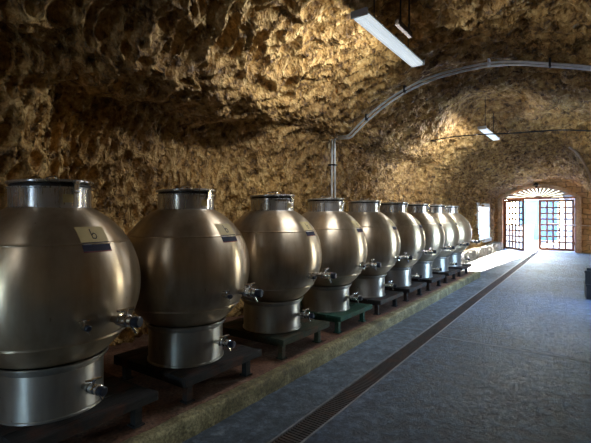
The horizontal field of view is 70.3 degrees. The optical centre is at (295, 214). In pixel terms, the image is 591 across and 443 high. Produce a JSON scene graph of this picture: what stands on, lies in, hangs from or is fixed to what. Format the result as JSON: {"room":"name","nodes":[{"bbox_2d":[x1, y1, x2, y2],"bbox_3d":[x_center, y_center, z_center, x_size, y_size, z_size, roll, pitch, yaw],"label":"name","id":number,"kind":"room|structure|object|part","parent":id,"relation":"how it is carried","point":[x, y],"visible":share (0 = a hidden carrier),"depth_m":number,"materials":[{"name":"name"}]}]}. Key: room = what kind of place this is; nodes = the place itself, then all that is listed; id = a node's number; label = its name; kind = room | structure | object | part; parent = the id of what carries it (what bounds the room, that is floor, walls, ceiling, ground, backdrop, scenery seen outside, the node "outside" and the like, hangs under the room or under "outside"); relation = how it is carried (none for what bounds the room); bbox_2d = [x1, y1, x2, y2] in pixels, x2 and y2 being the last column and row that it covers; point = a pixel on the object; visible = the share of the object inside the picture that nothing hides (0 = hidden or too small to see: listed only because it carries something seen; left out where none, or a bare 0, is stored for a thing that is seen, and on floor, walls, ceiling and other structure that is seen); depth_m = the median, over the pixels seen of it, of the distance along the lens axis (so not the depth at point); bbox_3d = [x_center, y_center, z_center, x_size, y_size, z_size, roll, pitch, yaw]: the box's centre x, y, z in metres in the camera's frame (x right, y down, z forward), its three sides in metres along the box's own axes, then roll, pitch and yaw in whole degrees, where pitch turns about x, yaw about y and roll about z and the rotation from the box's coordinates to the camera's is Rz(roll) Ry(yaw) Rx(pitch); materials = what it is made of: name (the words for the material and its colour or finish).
{"room":"wine cellar","nodes":[
{"label":"wine cellar","id":0,"kind":"room"},
{"bbox_2d":[0,8,503,345],"bbox_3d":[1.500,0.051,9.260,1.584,3.399,28.858,0,0,35],"label":"wall","id":1,"kind":"structure","parent":0,"point":[71,107],"depth_m":5.28,"materials":[{"name":"brown stone"}]},
{"bbox_2d":[328,57,590,197],"bbox_3d":[2.737,-0.435,6.503,5.128,3.871,0.110,0,0,35],"label":"pipe","id":2,"kind":"object","parent":1,"relation":"attached to","point":[488,63],"visible":0.85,"depth_m":6.74,"materials":[{"name":"metal"}]},
{"bbox_2d":[475,202,491,243],"bbox_3d":[8.036,0.340,18.690,0.780,1.720,2.700,0,0,35],"label":"window","id":3,"kind":"structure","parent":1,"relation":"in","point":[483,216],"depth_m":19.50,"materials":[{"name":"white glass"}]},
{"bbox_3d":[8.036,1.120,18.690,0.780,0.160,2.700,0,0,35],"label":"sill","id":4,"kind":"part","parent":3,"relation":"part of","materials":[{"name":"white paint"}]},
{"bbox_2d":[0,0,590,195],"bbox_3d":[3.868,-1.763,7.582,5.003,2.177,28.865,0,0,35],"label":"ceiling","id":5,"kind":"structure","parent":0,"point":[309,59],"depth_m":5.57,"materials":[{"name":"brown stone"}]},
{"bbox_2d":[350,0,424,67],"bbox_3d":[1.069,-2.255,4.630,0.176,0.790,1.645,0,0,35],"label":"lamp","id":6,"kind":"object","parent":5,"relation":"hanging from","point":[362,16],"visible":0.99,"depth_m":4.38,"materials":[{"name":"white plastic"}]},
{"bbox_2d":[395,0,412,37],"bbox_3d":[1.143,-2.245,4.422,0.044,0.630,0.400,0,0,35],"label":"lamp","id":7,"kind":"object","parent":5,"relation":"hanging from","point":[406,30],"visible":1,"depth_m":4.42,"materials":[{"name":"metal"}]},
{"bbox_2d":[478,97,499,140],"bbox_3d":[4.498,-2.235,9.738,0.176,0.790,1.645,0,0,35],"label":"lamp","id":8,"kind":"object","parent":5,"relation":"hanging from","point":[483,129],"visible":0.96,"depth_m":9.37,"materials":[{"name":"white plastic"}]},
{"bbox_2d":[480,128,498,139],"bbox_3d":[4.499,-1.859,9.740,0.156,0.038,1.540,0,0,35],"label":"diffuser","id":9,"kind":"object","parent":8,"relation":"attached to","point":[485,131],"depth_m":9.63,"materials":[{"name":"white plastic"}]},
{"bbox_2d":[430,129,590,140],"bbox_3d":[4.298,-1.650,8.719,3.009,0.186,0.026,0,0,35],"label":"cable","id":10,"kind":"object","parent":5,"relation":"attached to","point":[556,129],"visible":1,"depth_m":8.56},
{"bbox_2d":[182,249,590,442],"bbox_3d":[3.731,1.745,8.048,6.600,0.090,29.450,0,0,35],"label":"floor","id":11,"kind":"structure","parent":0,"point":[448,390],"depth_m":4.39,"materials":[{"name":"concrete"}]},
{"bbox_2d":[57,270,474,442],"bbox_3d":[-1.224,1.620,4.760,2.305,0.160,18.160,0,0,35],"label":"platform","id":12,"kind":"object","parent":11,"relation":"on","point":[168,405],"visible":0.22,"depth_m":4.02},
{"bbox_2d":[0,372,157,442],"bbox_3d":[-1.710,1.427,3.029,1.030,0.239,0.944,0,0,35],"label":"stand","id":13,"kind":"object","parent":12,"relation":"on","point":[122,397],"visible":0.58,"depth_m":2.79,"materials":[{"name":"paint"}]},
{"bbox_2d":[0,175,142,425],"bbox_3d":[-1.706,0.516,2.928,1.180,1.586,1.218,0,0,-24],"label":"tank","id":14,"kind":"object","parent":13,"relation":"on","point":[70,276],"visible":1,"depth_m":2.62,"materials":[{"name":"silver metal"}]},
{"bbox_3d":[-1.714,-0.225,2.946,0.540,0.040,0.540,0,0,35],"label":"lid","id":15,"kind":"part","parent":14,"relation":"part of","materials":[{"name":"metal"}]},
{"bbox_3d":[-1.714,-0.255,2.946,0.156,0.048,0.017,0,0,35],"label":"lid handle","id":16,"kind":"part","parent":14,"relation":"part of","materials":[{"name":"silver metal"}]},
{"bbox_3d":[-1.510,-0.111,2.791,0.002,0.055,0.068,0,0,37],"label":"name plate","id":17,"kind":"part","parent":14,"relation":"part of","materials":[{"name":"metal"}]},
{"bbox_3d":[-1.323,1.095,2.753,0.032,0.049,0.108,0,0,35],"label":"handle","id":18,"kind":"part","parent":14,"relation":"part of","materials":[{"name":"silver metal"}]},
{"bbox_3d":[-1.094,0.628,2.705,0.037,0.056,0.123,0,0,35],"label":"handle","id":19,"kind":"part","parent":14,"relation":"part of","materials":[{"name":"silver metal"}]},
{"bbox_3d":[-1.171,1.444,3.089,0.090,0.203,0.090,0,0,35],"label":"leg","id":20,"kind":"part","parent":13,"relation":"part of","materials":[{"name":"paint"}]},
{"bbox_2d":[114,344,261,404],"bbox_3d":[-1.018,1.427,4.008,1.030,0.239,0.944,0,0,35],"label":"stand","id":21,"kind":"object","parent":12,"relation":"on","point":[135,359],"visible":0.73,"depth_m":3.71,"materials":[{"name":"paint"}]},
{"bbox_3d":[-1.597,1.444,3.977,0.090,0.203,0.090,0,0,35],"label":"leg","id":22,"kind":"part","parent":21,"relation":"part of","materials":[{"name":"paint"}]},
{"bbox_3d":[-0.895,1.444,3.480,0.090,0.203,0.090,0,0,35],"label":"leg","id":23,"kind":"part","parent":21,"relation":"part of","materials":[{"name":"paint"}]},
{"bbox_2d":[127,185,262,368],"bbox_3d":[-1.014,0.516,3.907,1.180,1.586,1.218,0,0,-24],"label":"tank","id":24,"kind":"object","parent":21,"relation":"on","point":[194,262],"visible":0.96,"depth_m":3.55,"materials":[{"name":"silver metal"}]},
{"bbox_3d":[-1.022,-0.225,3.925,0.540,0.040,0.540,0,0,35],"label":"lid","id":25,"kind":"part","parent":24,"relation":"part of","materials":[{"name":"metal"}]},
{"bbox_3d":[-0.817,-0.111,3.770,0.002,0.055,0.068,0,0,37],"label":"name plate","id":26,"kind":"part","parent":24,"relation":"part of","materials":[{"name":"metal"}]},
{"bbox_3d":[-0.479,1.444,4.068,0.090,0.203,0.090,0,0,35],"label":"leg","id":27,"kind":"part","parent":21,"relation":"part of","materials":[{"name":"paint"}]},
{"bbox_2d":[223,317,329,359],"bbox_3d":[-0.273,1.427,5.061,1.030,0.239,0.944,0,0,35],"label":"stand","id":28,"kind":"object","parent":12,"relation":"on","point":[234,328],"visible":0.51,"depth_m":4.74,"materials":[{"name":"paint"}]},
{"bbox_3d":[-0.150,1.444,4.533,0.090,0.203,0.090,0,0,35],"label":"leg","id":29,"kind":"part","parent":28,"relation":"part of","materials":[{"name":"paint"}]},
{"bbox_2d":[234,191,336,333],"bbox_3d":[-0.269,0.516,4.960,1.180,1.586,1.218,0,0,-24],"label":"tank","id":30,"kind":"object","parent":28,"relation":"on","point":[285,251],"visible":0.89,"depth_m":4.60,"materials":[{"name":"silver metal"}]},
{"bbox_3d":[-0.277,-0.225,4.977,0.540,0.040,0.540,0,0,35],"label":"lid","id":31,"kind":"part","parent":30,"relation":"part of","materials":[{"name":"metal"}]},
{"bbox_3d":[0.265,1.444,5.121,0.090,0.203,0.090,0,0,35],"label":"leg","id":32,"kind":"part","parent":28,"relation":"part of","materials":[{"name":"paint"}]},
{"bbox_2d":[300,300,371,333],"bbox_3d":[0.432,1.427,6.058,1.030,0.239,0.944,0,0,35],"label":"stand","id":33,"kind":"object","parent":12,"relation":"on","point":[355,309],"visible":0.48,"depth_m":5.63,"materials":[{"name":"green paint"}]},
{"bbox_3d":[0.555,1.444,5.530,0.090,0.203,0.090,0,0,35],"label":"leg","id":34,"kind":"part","parent":33,"relation":"part of","materials":[{"name":"green paint"}]},
{"bbox_2d":[301,195,380,312],"bbox_3d":[0.436,0.516,5.957,1.180,1.586,1.218,0,0,-24],"label":"tank","id":35,"kind":"object","parent":33,"relation":"on","point":[343,241],"visible":0.76,"depth_m":5.61,"materials":[{"name":"silver metal"}]},
{"bbox_3d":[0.428,-0.225,5.975,0.540,0.040,0.540,0,0,35],"label":"lid","id":36,"kind":"part","parent":35,"relation":"part of","materials":[{"name":"metal"}]},
{"bbox_3d":[0.971,1.444,6.118,0.090,0.203,0.090,0,0,35],"label":"leg","id":37,"kind":"part","parent":33,"relation":"part of","materials":[{"name":"green paint"}]},
{"bbox_2d":[349,290,402,314],"bbox_3d":[1.145,1.427,7.066,1.030,0.239,0.944,0,0,35],"label":"stand","id":38,"kind":"object","parent":12,"relation":"on","point":[389,295],"visible":0.46,"depth_m":6.60,"materials":[{"name":"paint"}]},
{"bbox_3d":[1.268,1.444,6.538,0.090,0.203,0.090,0,0,35],"label":"leg","id":39,"kind":"part","parent":38,"relation":"part of","materials":[{"name":"paint"}]},
{"bbox_2d":[347,198,412,297],"bbox_3d":[1.149,0.516,6.965,1.180,1.586,1.218,0,0,-24],"label":"tank","id":40,"kind":"object","parent":38,"relation":"on","point":[382,235],"visible":0.74,"depth_m":6.63,"materials":[{"name":"silver metal"}]},
{"bbox_3d":[1.141,-0.225,6.983,0.540,0.040,0.540,0,0,35],"label":"lid","id":41,"kind":"part","parent":40,"relation":"part of","materials":[{"name":"metal"}]},
{"bbox_3d":[1.683,1.444,7.126,0.090,0.203,0.090,0,0,35],"label":"leg","id":42,"kind":"part","parent":38,"relation":"part of","materials":[{"name":"paint"}]},
{"bbox_2d":[385,281,426,301],"bbox_3d":[1.861,1.427,8.078,1.030,0.239,0.944,0,0,35],"label":"stand","id":43,"kind":"object","parent":12,"relation":"on","point":[417,286],"visible":0.41,"depth_m":7.61,"materials":[{"name":"paint"}]},
{"bbox_3d":[1.983,1.444,7.551,0.090,0.203,0.090,0,0,35],"label":"leg","id":44,"kind":"part","parent":43,"relation":"part of","materials":[{"name":"paint"}]},
{"bbox_2d":[380,200,435,286],"bbox_3d":[1.865,0.516,7.978,1.180,1.586,1.217,0,0,-25],"label":"tank","id":45,"kind":"object","parent":43,"relation":"on","point":[411,232],"visible":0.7,"depth_m":7.64,"materials":[{"name":"silver metal"}]},
{"bbox_3d":[1.857,-0.225,7.995,0.540,0.040,0.540,0,0,34],"label":"lid","id":46,"kind":"part","parent":45,"relation":"part of","materials":[{"name":"metal"}]},
{"bbox_2d":[411,274,444,290],"bbox_3d":[2.588,1.427,9.107,1.030,0.239,0.944,0,0,35],"label":"stand","id":47,"kind":"object","parent":12,"relation":"on","point":[436,277],"visible":0.44,"depth_m":8.66,"materials":[{"name":"paint"}]},
{"bbox_2d":[407,202,454,277],"bbox_3d":[2.592,0.516,9.006,1.180,1.586,1.218,0,0,-23],"label":"tank","id":48,"kind":"object","parent":47,"relation":"on","point":[433,229],"visible":0.59,"depth_m":8.67,"materials":[{"name":"silver metal"}]},
{"bbox_2d":[432,268,459,282],"bbox_3d":[3.292,1.427,10.103,1.030,0.239,0.944,0,0,35],"label":"stand","id":49,"kind":"object","parent":12,"relation":"on","point":[451,271],"visible":0.41,"depth_m":9.62,"materials":[{"name":"paint"}]},
{"bbox_2d":[428,203,468,271],"bbox_3d":[3.297,0.516,10.002,1.180,1.586,1.218,0,0,-24],"label":"tank","id":50,"kind":"object","parent":49,"relation":"on","point":[451,229],"visible":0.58,"depth_m":9.67,"materials":[{"name":"silver metal"}]},
{"bbox_2d":[448,264,470,276],"bbox_3d":[3.991,1.427,11.091,1.030,0.239,0.944,0,0,35],"label":"stand","id":51,"kind":"object","parent":12,"relation":"on","point":[464,266],"visible":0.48,"depth_m":10.65,"materials":[{"name":"paint"}]},
{"bbox_2d":[444,204,479,266],"bbox_3d":[3.996,0.516,10.993,1.179,1.586,1.214,0,0,-29],"label":"tank","id":52,"kind":"object","parent":51,"relation":"on","point":[464,226],"visible":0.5,"depth_m":10.66,"materials":[{"name":"silver metal"}]},
{"bbox_2d":[121,271,480,442],"bbox_3d":[-0.233,1.617,4.084,0.113,0.165,18.200,0,0,35],"label":"kerb","id":53,"kind":"object","parent":11,"relation":"on","point":[186,425],"visible":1,"depth_m":4.04,"materials":[{"name":"concrete"}]},
{"bbox_2d":[267,252,538,442],"bbox_3d":[4.551,1.713,9.825,0.218,0.034,23.304,0,0,35],"label":"drain grate","id":54,"kind":"object","parent":11,"relation":"in","point":[308,425],"visible":0.92,"depth_m":4.37,"materials":[{"name":"metal"}]},
{"bbox_2d":[461,241,502,263],"bbox_3d":[6.946,1.484,16.889,1.040,0.432,9.800,0,0,35],"label":"plinth","id":55,"kind":"object","parent":11,"relation":"on","point":[474,253],"visible":0.42,"depth_m":16.77,"materials":[{"name":"beige stone"}]},
{"bbox_2d":[437,336,590,361],"bbox_3d":[3.043,1.696,5.135,2.600,0.005,0.041,0,0,35],"label":"trim","id":56,"kind":"structure","parent":11,"relation":"on","point":[437,336],"depth_m":5.33,"materials":[{"name":"grey metal"}]},
{"bbox_2d":[584,281,590,299],"bbox_3d":[6.185,1.550,8.608,0.424,0.300,0.584,0,0,31],"label":"crate","id":57,"kind":"object","parent":11,"relation":"on","point":[587,286],"visible":0.89,"depth_m":8.46,"materials":[{"name":"black plastic"}]},
{"bbox_2d":[585,268,590,283],"bbox_3d":[6.197,1.264,8.625,0.424,0.270,0.584,0,0,35],"label":"crate","id":58,"kind":"object","parent":57,"relation":"on","point":[587,270],"visible":1,"depth_m":8.49,"materials":[{"name":"black plastic"}]},
{"bbox_2d":[507,229,571,251],"bbox_3d":[22.458,1.805,35.222,24.000,0.190,36.550,0,0,35],"label":"ground","id":59,"kind":"structure","parent":0,"point":[534,246],"depth_m":23.55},
{"bbox_2d":[507,225,533,243],"bbox_3d":[11.415,1.150,26.405,6.250,1.140,0.400,0,0,35],"label":"wall","id":60,"kind":"structure","parent":59,"relation":"on","point":[528,229],"depth_m":24.72,"materials":[{"name":"white paint"}]},
{"bbox_2d":[520,199,557,240],"bbox_3d":[17.415,0.310,29.909,2.600,2.820,3.350,0,0,35],"label":"outbuilding","id":61,"kind":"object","parent":59,"relation":"on","point":[530,206],"visible":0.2,"depth_m":28.71,"materials":[{"name":"white paint"}]},
{"bbox_2d":[563,202,571,244],"bbox_3d":[19.768,-1.540,23.989,7.420,6.520,4.000,0,0,35],"label":"house","id":62,"kind":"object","parent":59,"relation":"on","point":[568,204],"visible":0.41,"depth_m":24.35,"materials":[{"name":"white paint"}]},
{"bbox_2d":[493,179,590,252],"bbox_3d":[12.113,-0.700,19.727,7.000,5.000,0.600,0,0,35],"label":"wall","id":63,"kind":"structure","parent":0,"point":[586,198],"depth_m":18.83,"materials":[{"name":"brick"}]},
{"bbox_2d":[505,199,523,250],"bbox_3d":[10.490,0.470,20.180,0.071,2.400,1.456,0,0,-7],"label":"door","id":64,"kind":"structure","parent":63,"relation":"in","point":[519,200],"depth_m":20.04,"materials":[{"name":"brown metal"}]},
{"bbox_2d":[503,197,575,251],"bbox_3d":[11.597,0.430,20.055,3.020,2.540,0.140,0,0,35],"label":"trim","id":65,"kind":"structure","parent":63,"relation":"attached to","point":[532,198],"depth_m":20.15,"materials":[{"name":"brown wood"}]},
{"bbox_2d":[498,184,581,252],"bbox_3d":[11.420,0.120,19.803,3.420,3.160,0.085,0,0,35],"label":"trim","id":66,"kind":"structure","parent":63,"relation":"attached to","point":[578,198],"depth_m":19.24,"materials":[{"name":"brick"}]},
{"bbox_2d":[505,187,574,197],"bbox_3d":[11.597,-1.067,20.055,3.020,0.534,0.080,0,0,35],"label":"window","id":67,"kind":"structure","parent":63,"relation":"in","point":[540,191],"depth_m":20.02,"materials":[{"name":"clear glass"}]},
{"bbox_2d":[538,199,574,251],"bbox_3d":[12.190,0.470,19.623,1.456,2.400,0.071,0,0,35],"label":"door","id":68,"kind":"structure","parent":63,"relation":"in","point":[549,200],"depth_m":19.63,"materials":[{"name":"brown metal"}]},
{"bbox_3d":[5.378,0.401,6.516,1.310,2.698,28.850,0,0,35],"label":"wall","id":69,"kind":"structure","parent":0,"visible":0},
{"bbox_2d":[568,146,590,182],"bbox_3d":[7.673,-0.086,11.231,0.646,3.572,0.070,0,0,35],"label":"curved pipe","id":70,"kind":"object","parent":69,"relation":"attached to","point":[576,152],"visible":0.94,"depth_m":11.20,"materials":[{"name":"grey metal"}]}
]}

